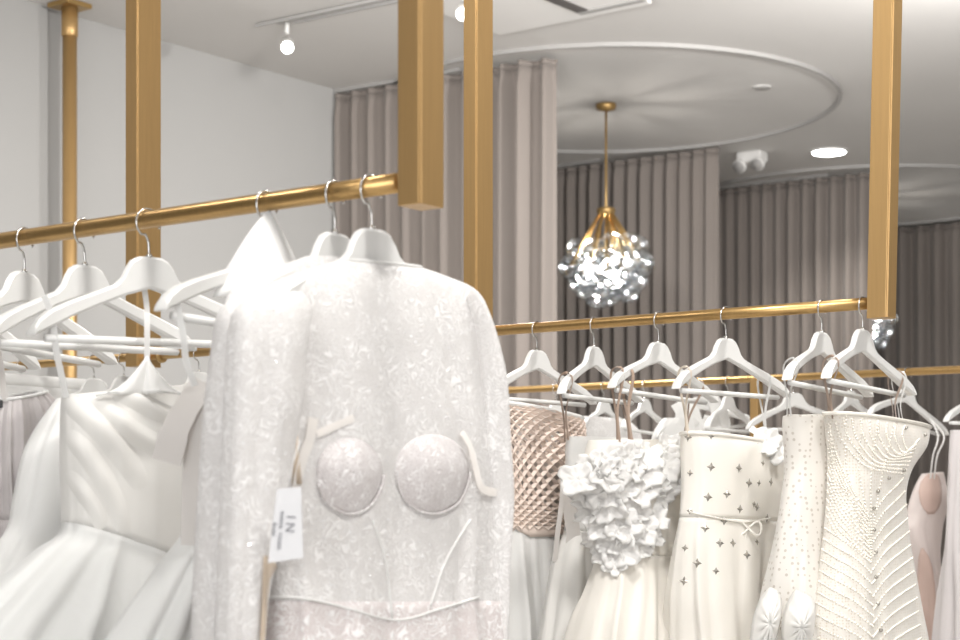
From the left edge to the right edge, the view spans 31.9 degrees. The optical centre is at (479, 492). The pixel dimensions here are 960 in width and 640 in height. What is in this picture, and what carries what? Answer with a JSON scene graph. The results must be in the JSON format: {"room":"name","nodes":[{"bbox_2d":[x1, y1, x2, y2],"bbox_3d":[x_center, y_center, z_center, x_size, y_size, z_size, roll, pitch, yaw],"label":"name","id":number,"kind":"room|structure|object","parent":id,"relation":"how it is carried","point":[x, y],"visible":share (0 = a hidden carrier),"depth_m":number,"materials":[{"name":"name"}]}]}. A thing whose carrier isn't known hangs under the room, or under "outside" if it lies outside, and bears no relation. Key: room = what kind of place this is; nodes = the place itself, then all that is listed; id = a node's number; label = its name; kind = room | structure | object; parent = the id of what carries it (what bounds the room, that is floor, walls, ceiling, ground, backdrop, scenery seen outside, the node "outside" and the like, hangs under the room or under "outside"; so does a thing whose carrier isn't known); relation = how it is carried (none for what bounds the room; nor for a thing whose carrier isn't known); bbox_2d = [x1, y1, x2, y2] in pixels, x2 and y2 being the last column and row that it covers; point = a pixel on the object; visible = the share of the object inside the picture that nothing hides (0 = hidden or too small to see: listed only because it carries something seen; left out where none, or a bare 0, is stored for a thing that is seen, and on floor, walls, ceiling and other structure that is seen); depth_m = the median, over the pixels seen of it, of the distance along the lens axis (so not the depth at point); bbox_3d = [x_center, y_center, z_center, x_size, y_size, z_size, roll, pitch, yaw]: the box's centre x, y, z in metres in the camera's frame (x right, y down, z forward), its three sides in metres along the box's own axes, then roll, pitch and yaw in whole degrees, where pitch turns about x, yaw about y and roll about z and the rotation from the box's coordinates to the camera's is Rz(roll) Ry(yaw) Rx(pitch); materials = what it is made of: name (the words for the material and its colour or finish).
{"room":"clothing store","nodes":[
{"label":"clothing store","id":0,"kind":"room"},
{"bbox_2d":[48,9,346,388],"bbox_3d":[-4.391,-0.500,5.918,0.100,4.000,12.085,0,0,37],"label":"wall","id":1,"kind":"structure","parent":0,"point":[230,129],"depth_m":9.44,"materials":[{"name":"paint"}]},
{"bbox_2d":[0,0,47,375],"bbox_3d":[-2.903,-0.500,7.762,0.030,4.000,2.200,0,0,37],"label":"wall","id":2,"kind":"structure","parent":1,"relation":"attached to","point":[23,23],"depth_m":8.50,"materials":[{"name":"paint"}]},
{"bbox_2d":[27,0,959,227],"bbox_3d":[2.412,-2.550,6.650,14.230,0.100,21.500,0,0,37],"label":"ceiling","id":3,"kind":"structure","parent":0,"point":[663,97],"depth_m":9.82,"materials":[{"name":"paint"}]},
{"bbox_2d":[0,0,443,248],"bbox_3d":[-0.595,-1.442,2.645,1.338,2.117,0.050,0,0,37],"label":"rail","id":4,"kind":"object","parent":3,"relation":"hanging from","point":[418,183],"visible":0.98,"depth_m":2.25,"materials":[{"name":"gold metal"}]},
{"bbox_2d":[0,331,40,371],"bbox_3d":[-0.868,-0.328,2.853,0.041,0.220,0.450,0,0,11],"label":"hanger","id":5,"kind":"object","parent":4,"relation":"hanging from","point":[31,362],"visible":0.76,"depth_m":3.03,"materials":[{"name":"white paint"}]},
{"bbox_2d":[0,227,117,367],"bbox_3d":[-0.738,-0.328,2.751,0.041,0.220,0.450,0,0,21],"label":"hanger","id":6,"kind":"object","parent":4,"relation":"hanging from","point":[23,286],"visible":0.77,"depth_m":2.77,"materials":[{"name":"white plastic"}]},
{"bbox_2d":[0,352,54,537],"bbox_3d":[-0.745,0.617,2.769,0.205,1.687,0.386,0,0,20],"label":"gown","id":7,"kind":"object","parent":6,"relation":"hanging from","point":[20,413],"visible":0.3,"depth_m":2.70,"materials":[{"name":"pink fabric"}]},
{"bbox_2d":[0,218,196,355],"bbox_3d":[-0.615,-0.328,2.670,0.041,0.220,0.450,0,0,31],"label":"hanger","id":8,"kind":"object","parent":4,"relation":"hanging from","point":[79,280],"visible":0.79,"depth_m":2.66,"materials":[{"name":"white plastic"}]},
{"bbox_2d":[0,398,60,576],"bbox_3d":[-0.668,0.651,2.609,0.388,1.618,0.842,0,0,30],"label":"gown","id":9,"kind":"object","parent":8,"relation":"hanging from","point":[35,511],"visible":0.21,"depth_m":2.56,"materials":[{"name":"white fabric"}]},
{"bbox_2d":[26,208,222,347],"bbox_3d":[-0.496,-0.328,2.576,0.041,0.220,0.450,0,0,43],"label":"hanger","id":10,"kind":"object","parent":4,"relation":"hanging from","point":[141,273],"visible":0.72,"depth_m":2.55,"materials":[{"name":"white plastic"}]},
{"bbox_2d":[0,290,185,639],"bbox_3d":[-0.568,0.569,2.542,0.929,1.784,0.455,0,0,-44],"label":"gown","id":11,"kind":"object","parent":10,"relation":"hanging from","point":[121,505],"visible":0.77,"depth_m":2.47,"materials":[{"name":"white fabric"}]},
{"bbox_2d":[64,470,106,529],"bbox_3d":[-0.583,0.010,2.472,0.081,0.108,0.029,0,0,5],"label":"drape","id":12,"kind":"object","parent":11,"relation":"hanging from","point":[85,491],"depth_m":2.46,"materials":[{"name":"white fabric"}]},
{"bbox_2d":[64,430,130,533],"bbox_3d":[-0.565,-0.015,2.484,0.111,0.179,0.056,0,0,0],"label":"drape","id":13,"kind":"object","parent":11,"relation":"hanging from","point":[97,463],"depth_m":2.47,"materials":[{"name":"white fabric"}]},
{"bbox_2d":[63,395,148,490],"bbox_3d":[-0.551,-0.069,2.494,0.139,0.160,0.063,0,0,-8],"label":"drape","id":14,"kind":"object","parent":11,"relation":"hanging from","point":[106,437],"depth_m":2.47,"materials":[{"name":"white fabric"}]},
{"bbox_2d":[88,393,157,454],"bbox_3d":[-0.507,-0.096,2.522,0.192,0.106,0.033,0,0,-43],"label":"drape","id":15,"kind":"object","parent":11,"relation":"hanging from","point":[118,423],"depth_m":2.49,"materials":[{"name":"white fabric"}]},
{"bbox_2d":[108,393,171,422],"bbox_3d":[-0.505,-0.127,2.547,0.112,0.064,0.122,0,0,0],"label":"drape","id":16,"kind":"object","parent":11,"relation":"hanging from","point":[122,407],"depth_m":2.52,"materials":[{"name":"white fabric"}]},
{"bbox_2d":[154,190,277,326],"bbox_3d":[-0.300,-0.328,2.413,0.041,0.220,0.450,0,0,35],"label":"hanger","id":17,"kind":"object","parent":4,"relation":"hanging from","point":[180,293],"visible":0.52,"depth_m":2.28,"materials":[{"name":"white plastic"}]},
{"bbox_2d":[105,304,205,639],"bbox_3d":[-0.407,0.595,2.280,0.233,1.730,0.598,0,0,38],"label":"gown","id":18,"kind":"object","parent":17,"relation":"hanging from","point":[161,609],"visible":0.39,"depth_m":2.25,"materials":[{"name":"white fabric"}]},
{"bbox_2d":[212,211,295,297],"bbox_3d":[-0.313,-0.339,2.412,0.128,0.139,0.167,0,0,0],"label":"hanger cover","id":19,"kind":"object","parent":17,"relation":"on","point":[265,247],"visible":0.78,"depth_m":2.37,"materials":[{"name":"white fabric"}]},
{"bbox_2d":[246,179,349,291],"bbox_3d":[-0.191,-0.331,2.338,0.041,0.213,0.450,0,0,31],"label":"hanger","id":20,"kind":"object","parent":4,"relation":"hanging from","point":[333,243],"visible":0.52,"depth_m":2.32,"materials":[{"name":"white plastic"}]},
{"bbox_2d":[191,256,340,639],"bbox_3d":[-0.182,0.561,2.381,0.127,1.799,0.861,0,0,32],"label":"gown","id":21,"kind":"object","parent":20,"relation":"hanging from","point":[209,476],"visible":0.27,"depth_m":2.07,"materials":[{"name":"white fabric"}]},
{"bbox_2d":[281,174,403,290],"bbox_3d":[-0.135,-0.328,2.302,0.041,0.220,0.450,0,0,37],"label":"hanger","id":22,"kind":"object","parent":4,"relation":"hanging from","point":[370,243],"visible":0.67,"depth_m":2.29,"materials":[{"name":"white plastic"}]},
{"bbox_2d":[214,258,513,639],"bbox_3d":[-0.127,0.569,2.338,0.242,1.783,0.732,0,0,36],"label":"gown","id":23,"kind":"object","parent":22,"relation":"hanging from","point":[367,484],"visible":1,"depth_m":2.23,"materials":[{"name":"white fabric"}]},
{"bbox_2d":[316,438,384,515],"bbox_3d":[-0.170,-0.021,2.211,0.085,0.102,0.086,0,0,0],"label":"cup","id":24,"kind":"object","parent":23,"relation":"on","point":[350,472],"depth_m":2.19,"materials":[{"name":"fabric"}]},
{"bbox_2d":[395,434,471,515],"bbox_3d":[-0.064,-0.025,2.345,0.104,0.113,0.130,0,0,0],"label":"cup","id":25,"kind":"object","parent":23,"relation":"on","point":[433,472],"depth_m":2.32,"materials":[{"name":"fabric"}]},
{"bbox_2d":[255,0,397,26],"bbox_3d":[-0.622,-2.488,8.587,1.343,0.016,0.082,0,0,35],"label":"track","id":26,"kind":"object","parent":3,"relation":"attached to","point":[366,4],"visible":1,"depth_m":8.69,"materials":[{"name":"white metal"}]},
{"bbox_2d":[280,22,293,53],"bbox_3d":[-1.024,-2.404,8.899,0.072,0.182,0.148,0,0,-8],"label":"track spotlight","id":27,"kind":"object","parent":26,"relation":"attached to","point":[286,43],"visible":1,"depth_m":8.85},
{"bbox_2d":[456,0,463,21],"bbox_3d":[-0.084,-2.404,8.284,0.072,0.182,0.148,0,0,0],"label":"track spotlight","id":28,"kind":"object","parent":26,"relation":"attached to","point":[460,8],"visible":0.6,"depth_m":8.23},
{"bbox_2d":[335,67,461,92],"bbox_3d":[-0.502,-2.489,10.141,0.950,0.022,0.024,0,0,35],"label":"track","id":29,"kind":"object","parent":3,"relation":"attached to","point":[453,70],"visible":0.65,"depth_m":10.23,"materials":[{"name":"white metal"}]},
{"bbox_2d":[334,57,556,460],"bbox_3d":[-0.255,-0.495,9.946,1.573,3.950,0.155,0,0,33],"label":"curtain","id":30,"kind":"object","parent":29,"relation":"hanging from","point":[524,92],"visible":0.42,"depth_m":9.68,"materials":[{"name":"grey fabric"}]},
{"bbox_2d":[4,0,901,369],"bbox_3d":[-0.610,-1.441,4.844,3.897,2.118,0.095,0,0,38],"label":"rail","id":31,"kind":"object","parent":3,"relation":"hanging from","point":[143,17],"visible":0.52,"depth_m":4.36,"materials":[{"name":"gold metal"}]},
{"bbox_2d":[72,354,106,393],"bbox_3d":[-1.212,-0.331,5.309,0.041,0.213,0.450,0,0,37],"label":"hanger","id":32,"kind":"object","parent":31,"relation":"hanging from","point":[93,384],"visible":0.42,"depth_m":5.31,"materials":[{"name":"white plastic"}]},
{"bbox_2d":[106,353,128,390],"bbox_3d":[-1.099,-0.331,5.223,0.041,0.213,0.450,0,0,37],"label":"hanger","id":33,"kind":"object","parent":31,"relation":"hanging from","point":[119,380],"visible":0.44,"depth_m":5.21,"materials":[{"name":"white plastic"}]},
{"bbox_2d":[155,347,166,362],"bbox_3d":[-0.973,-0.420,5.127,0.013,0.048,0.048,0,0,37],"label":"clothes hanger","id":34,"kind":"object","parent":31,"relation":"attached to","point":[159,358],"depth_m":5.11,"materials":[{"name":"metal"}]},
{"bbox_2d":[184,351,206,383],"bbox_3d":[-0.831,-0.331,5.019,0.041,0.213,0.450,0,0,37],"label":"hanger","id":35,"kind":"object","parent":31,"relation":"hanging from","point":[202,376],"visible":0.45,"depth_m":5.02,"materials":[{"name":"white plastic"}]},
{"bbox_2d":[507,321,596,406],"bbox_3d":[0.156,-0.331,4.266,0.041,0.213,0.450,0,0,37],"label":"hanger","id":36,"kind":"object","parent":31,"relation":"hanging from","point":[536,359],"visible":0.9,"depth_m":4.27,"materials":[{"name":"white plastic"}]},
{"bbox_2d":[508,401,586,639],"bbox_3d":[0.142,0.616,4.282,0.318,1.689,0.484,0,0,32],"label":"gown","id":37,"kind":"object","parent":36,"relation":"hanging from","point":[536,481],"visible":0.48,"depth_m":4.16,"materials":[{"name":"beige fabric"}]},
{"bbox_2d":[557,316,642,405],"bbox_3d":[0.295,-0.331,4.162,0.041,0.213,0.450,0,0,29],"label":"hanger","id":38,"kind":"object","parent":31,"relation":"hanging from","point":[593,356],"visible":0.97,"depth_m":4.14,"materials":[{"name":"white plastic"}]},
{"bbox_2d":[537,371,640,639],"bbox_3d":[0.277,0.585,4.169,0.316,1.750,0.647,0,0,26],"label":"gown","id":39,"kind":"object","parent":38,"relation":"hanging from","point":[571,566],"visible":0.3,"depth_m":4.04,"materials":[{"name":"white fabric"}]},
{"bbox_2d":[607,311,718,404],"bbox_3d":[0.439,-0.328,4.041,0.041,0.220,0.450,0,0,39],"label":"hanger","id":40,"kind":"object","parent":31,"relation":"hanging from","point":[658,352],"visible":0.94,"depth_m":4.04,"materials":[{"name":"white plastic"}]},
{"bbox_2d":[557,366,703,639],"bbox_3d":[0.347,0.582,3.961,0.337,1.756,0.632,0,0,40],"label":"gown","id":41,"kind":"object","parent":40,"relation":"hanging from","point":[626,493],"visible":0.81,"depth_m":3.86,"materials":[{"name":"white fabric"}]},
{"bbox_2d":[672,306,788,399],"bbox_3d":[0.588,-0.331,3.934,0.041,0.213,0.450,0,0,43],"label":"hanger","id":42,"kind":"object","parent":31,"relation":"hanging from","point":[725,348],"visible":0.98,"depth_m":3.94,"materials":[{"name":"white plastic"}]},
{"bbox_2d":[663,365,783,639],"bbox_3d":[0.563,0.587,3.924,0.374,1.746,0.403,0,0,0],"label":"gown","id":43,"kind":"object","parent":42,"relation":"hanging from","point":[731,484],"visible":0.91,"depth_m":3.84,"materials":[{"name":"white fabric"}]},
{"bbox_2d":[782,299,873,399],"bbox_3d":[0.781,-0.328,3.782,0.041,0.220,0.450,0,0,35],"label":"hanger","id":44,"kind":"object","parent":31,"relation":"hanging from","point":[821,344],"visible":0.99,"depth_m":3.78,"materials":[{"name":"white plastic"}]},
{"bbox_2d":[750,357,865,639],"bbox_3d":[0.759,0.583,3.714,0.476,1.756,0.346,0,0,-29],"label":"gown","id":45,"kind":"object","parent":44,"relation":"hanging from","point":[785,609],"visible":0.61,"depth_m":3.65,"materials":[{"name":"white fabric"}]},
{"bbox_2d":[821,296,916,397],"bbox_3d":[0.860,-0.328,3.721,0.041,0.220,0.450,0,0,37],"label":"hanger","id":46,"kind":"object","parent":31,"relation":"hanging from","point":[862,341],"visible":0.94,"depth_m":3.73,"materials":[{"name":"white plastic"}]},
{"bbox_2d":[815,354,932,639],"bbox_3d":[0.885,0.582,3.786,0.292,1.756,0.607,0,0,37],"label":"gown","id":47,"kind":"object","parent":46,"relation":"hanging from","point":[868,588],"visible":0.99,"depth_m":3.64,"materials":[{"name":"white fabric"}]},
{"bbox_2d":[444,0,650,34],"bbox_3d":[0.207,-2.484,8.411,0.980,0.032,0.960,0,0,37],"label":"ceiling vent","id":48,"kind":"object","parent":3,"relation":"in","point":[509,16],"visible":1,"depth_m":8.62,"materials":[{"name":"grey"}]},
{"bbox_2d":[557,159,600,167],"bbox_3d":[0.699,-2.489,12.728,0.512,0.022,0.024,0,0,39],"label":"track","id":49,"kind":"object","parent":3,"relation":"attached to","point":[592,160],"visible":0.64,"depth_m":12.68,"materials":[{"name":"grey metal"}]},
{"bbox_2d":[557,148,718,457],"bbox_3d":[1.102,-0.495,12.447,1.490,3.950,0.112,0,0,37],"label":"curtain","id":50,"kind":"object","parent":49,"relation":"hanging from","point":[671,200],"visible":0.5,"depth_m":12.34,"materials":[{"name":"grey fabric"}]},
{"bbox_2d":[558,102,654,308],"bbox_3d":[0.812,-1.845,10.802,0.572,1.308,0.588,0,0,35],"label":"chandelier","id":51,"kind":"object","parent":3,"relation":"hanging from","point":[611,221],"visible":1,"depth_m":10.75,"materials":[{"name":"glass"}]},
{"bbox_2d":[382,42,841,153],"bbox_3d":[0.811,-2.489,10.798,2.973,0.022,2.973,0,0,0],"label":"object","id":52,"kind":"object","parent":3,"relation":"attached to","point":[817,71],"visible":0.67,"depth_m":9.68,"materials":[{"name":"grey paint"}]},
{"bbox_2d":[732,149,766,173],"bbox_3d":[1.987,-2.421,12.306,0.254,0.158,0.154,0,0,37],"label":"emergency light","id":53,"kind":"object","parent":3,"relation":"attached to","point":[757,159],"visible":1,"depth_m":12.27,"materials":[{"name":"grey plastic"}]},
{"bbox_2d":[752,85,771,90],"bbox_3d":[1.739,-2.495,10.345,0.120,0.010,0.120,0,0,0],"label":"ceiling speaker","id":54,"kind":"object","parent":3,"relation":"attached to","point":[757,87],"visible":1,"depth_m":10.32,"materials":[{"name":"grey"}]},
{"bbox_2d":[719,173,828,188],"bbox_3d":[2.266,-2.489,13.461,1.115,0.022,0.024,0,0,34],"label":"track","id":55,"kind":"object","parent":3,"relation":"attached to","point":[824,174],"visible":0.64,"depth_m":13.40,"materials":[{"name":"grey metal"}]},
{"bbox_2d":[719,172,872,435],"bbox_3d":[2.423,-0.495,13.357,1.492,3.950,0.121,0,0,35],"label":"curtain","id":56,"kind":"object","parent":55,"relation":"hanging from","point":[804,240],"visible":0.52,"depth_m":13.29,"materials":[{"name":"grey fabric"}]},
{"bbox_2d":[809,147,848,155],"bbox_3d":[2.555,-2.492,12.284,0.290,0.016,0.290,0,0,0],"label":"recessed light","id":57,"kind":"object","parent":3,"relation":"in","point":[824,151],"visible":1,"depth_m":12.22,"materials":[{"name":"white"}]},
{"bbox_2d":[812,149,845,155],"bbox_3d":[2.555,-2.486,12.284,0.244,0.005,0.244,0,0,0],"label":"diffuser","id":58,"kind":"object","parent":57,"relation":"attached to","point":[816,152],"depth_m":12.26,"materials":[{"name":"white plastic"}]},
{"bbox_2d":[719,164,959,225],"bbox_3d":[3.243,-2.489,14.245,2.973,0.022,2.973,0,0,0],"label":"track","id":59,"kind":"object","parent":3,"relation":"attached to","point":[866,165],"visible":0.41,"depth_m":12.98,"materials":[{"name":"grey metal"}]},
{"bbox_2d":[873,222,959,565],"bbox_3d":[4.263,-0.495,15.439,1.395,3.950,0.134,0,0,32],"label":"curtain","id":60,"kind":"object","parent":59,"relation":"hanging from","point":[927,329],"visible":0.46,"depth_m":15.51,"materials":[{"name":"grey fabric"}]},
{"bbox_2d":[873,312,898,348],"bbox_3d":[3.244,-1.845,14.249,0.572,1.308,0.588,0,0,35],"label":"chandelier","id":61,"kind":"object","parent":3,"relation":"hanging from","point":[896,312],"visible":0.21,"depth_m":14.21,"materials":[{"name":"clear glass"}]},
{"bbox_3d":[2.412,1.550,6.650,24.354,0.100,25.725,0,0,0],"label":"floor","id":62,"kind":"structure","parent":0,"visible":0},
{"bbox_2d":[47,0,959,436],"bbox_3d":[-0.050,-0.500,7.016,5.311,4.000,0.160,0,0,37],"label":"rail","id":63,"kind":"object","parent":62,"relation":"on","point":[69,9],"visible":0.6,"depth_m":8.54,"materials":[{"name":"gold metal"}]},
{"bbox_2d":[530,384,571,436],"bbox_3d":[0.317,-0.331,6.737,0.041,0.213,0.450,0,0,37],"label":"hanger","id":64,"kind":"object","parent":63,"relation":"hanging from","point":[550,406],"visible":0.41,"depth_m":6.73,"materials":[{"name":"white plastic"}]},
{"bbox_2d":[585,381,621,433],"bbox_3d":[0.500,-0.331,6.599,0.041,0.213,0.450,0,0,33],"label":"hanger","id":65,"kind":"object","parent":63,"relation":"hanging from","point":[605,408],"visible":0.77,"depth_m":6.59,"materials":[{"name":"white plastic"}]},
{"bbox_2d":[584,416,641,438],"bbox_3d":[0.528,0.583,6.666,0.280,1.755,0.816,0,0,34],"label":"gown","id":66,"kind":"object","parent":63,"relation":"on","point":[597,426],"visible":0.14,"depth_m":6.54,"materials":[{"name":"white fabric"}]},
{"bbox_2d":[620,379,661,434],"bbox_3d":[0.647,-0.328,6.479,0.041,0.220,0.450,0,0,31],"label":"hanger","id":67,"kind":"object","parent":63,"relation":"hanging from","point":[645,407],"visible":0.77,"depth_m":6.46,"materials":[{"name":"white plastic"}]},
{"bbox_2d":[651,396,730,439],"bbox_3d":[0.796,0.544,6.343,0.543,1.833,0.281,0,0,-29],"label":"gown","id":68,"kind":"object","parent":63,"relation":"on","point":[676,425],"visible":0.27,"depth_m":6.29,"materials":[{"name":"white fabric"}]},
{"bbox_2d":[654,377,749,437],"bbox_3d":[0.851,-0.318,6.351,0.446,0.238,0.041,0,0,-27],"label":"hanger","id":69,"kind":"object","parent":63,"relation":"hanging from","point":[700,407],"visible":0.33,"depth_m":6.36,"materials":[{"name":"white plastic"}]},
{"bbox_2d":[704,375,749,433],"bbox_3d":[0.939,-0.331,6.264,0.041,0.213,0.450,0,0,33],"label":"hanger","id":70,"kind":"object","parent":63,"relation":"hanging from","point":[728,403],"visible":0.87,"depth_m":6.25,"materials":[{"name":"white plastic"}]},
{"bbox_2d":[745,386,824,430],"bbox_3d":[1.152,-0.328,6.100,0.450,0.220,0.041,0,0,-27],"label":"hanger","id":71,"kind":"object","parent":63,"relation":"hanging from","point":[797,400],"visible":0.54,"depth_m":6.10,"materials":[{"name":"white plastic"}]},
{"bbox_2d":[833,388,867,412],"bbox_3d":[1.331,-0.331,5.963,0.041,0.213,0.450,0,0,37],"label":"hanger","id":72,"kind":"object","parent":63,"relation":"hanging from","point":[847,401],"visible":0.23,"depth_m":5.96,"materials":[{"name":"white plastic"}]},
{"bbox_2d":[867,367,948,435],"bbox_3d":[1.480,-0.318,5.815,0.446,0.238,0.041,0,0,-41],"label":"hanger","id":73,"kind":"object","parent":63,"relation":"hanging from","point":[910,400],"visible":0.58,"depth_m":5.85,"materials":[{"name":"white plastic"}]},
{"bbox_2d":[907,418,946,639],"bbox_3d":[1.590,0.597,5.934,0.230,1.727,0.255,0,0,0],"label":"gown","id":74,"kind":"object","parent":73,"relation":"hanging from","point":[927,506],"visible":0.81,"depth_m":5.87,"materials":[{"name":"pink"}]},
{"bbox_2d":[932,430,959,639],"bbox_3d":[1.708,0.623,5.672,0.481,1.674,0.331,0,0,-40],"label":"gown","id":75,"kind":"object","parent":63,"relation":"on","point":[946,622],"visible":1,"depth_m":5.57,"materials":[{"name":"white fabric"}]},
{"bbox_2d":[943,405,959,424],"bbox_3d":[1.716,-0.331,5.664,0.450,0.213,0.041,0,0,-35],"label":"hanger","id":76,"kind":"object","parent":63,"relation":"hanging from","point":[955,411],"visible":1,"depth_m":5.55,"materials":[{"name":"white plastic"}]},
{"label":"hanger","id":77,"kind":"object","parent":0,"visible":0},
{"bbox_2d":[0,373,106,399],"bbox_3d":[-1.482,0.537,5.576,0.289,1.848,0.891,0,0,35],"label":"gown","id":78,"kind":"object","parent":77,"relation":"hanging from","point":[15,383],"visible":0.17,"depth_m":5.52,"materials":[{"name":"white fabric"}]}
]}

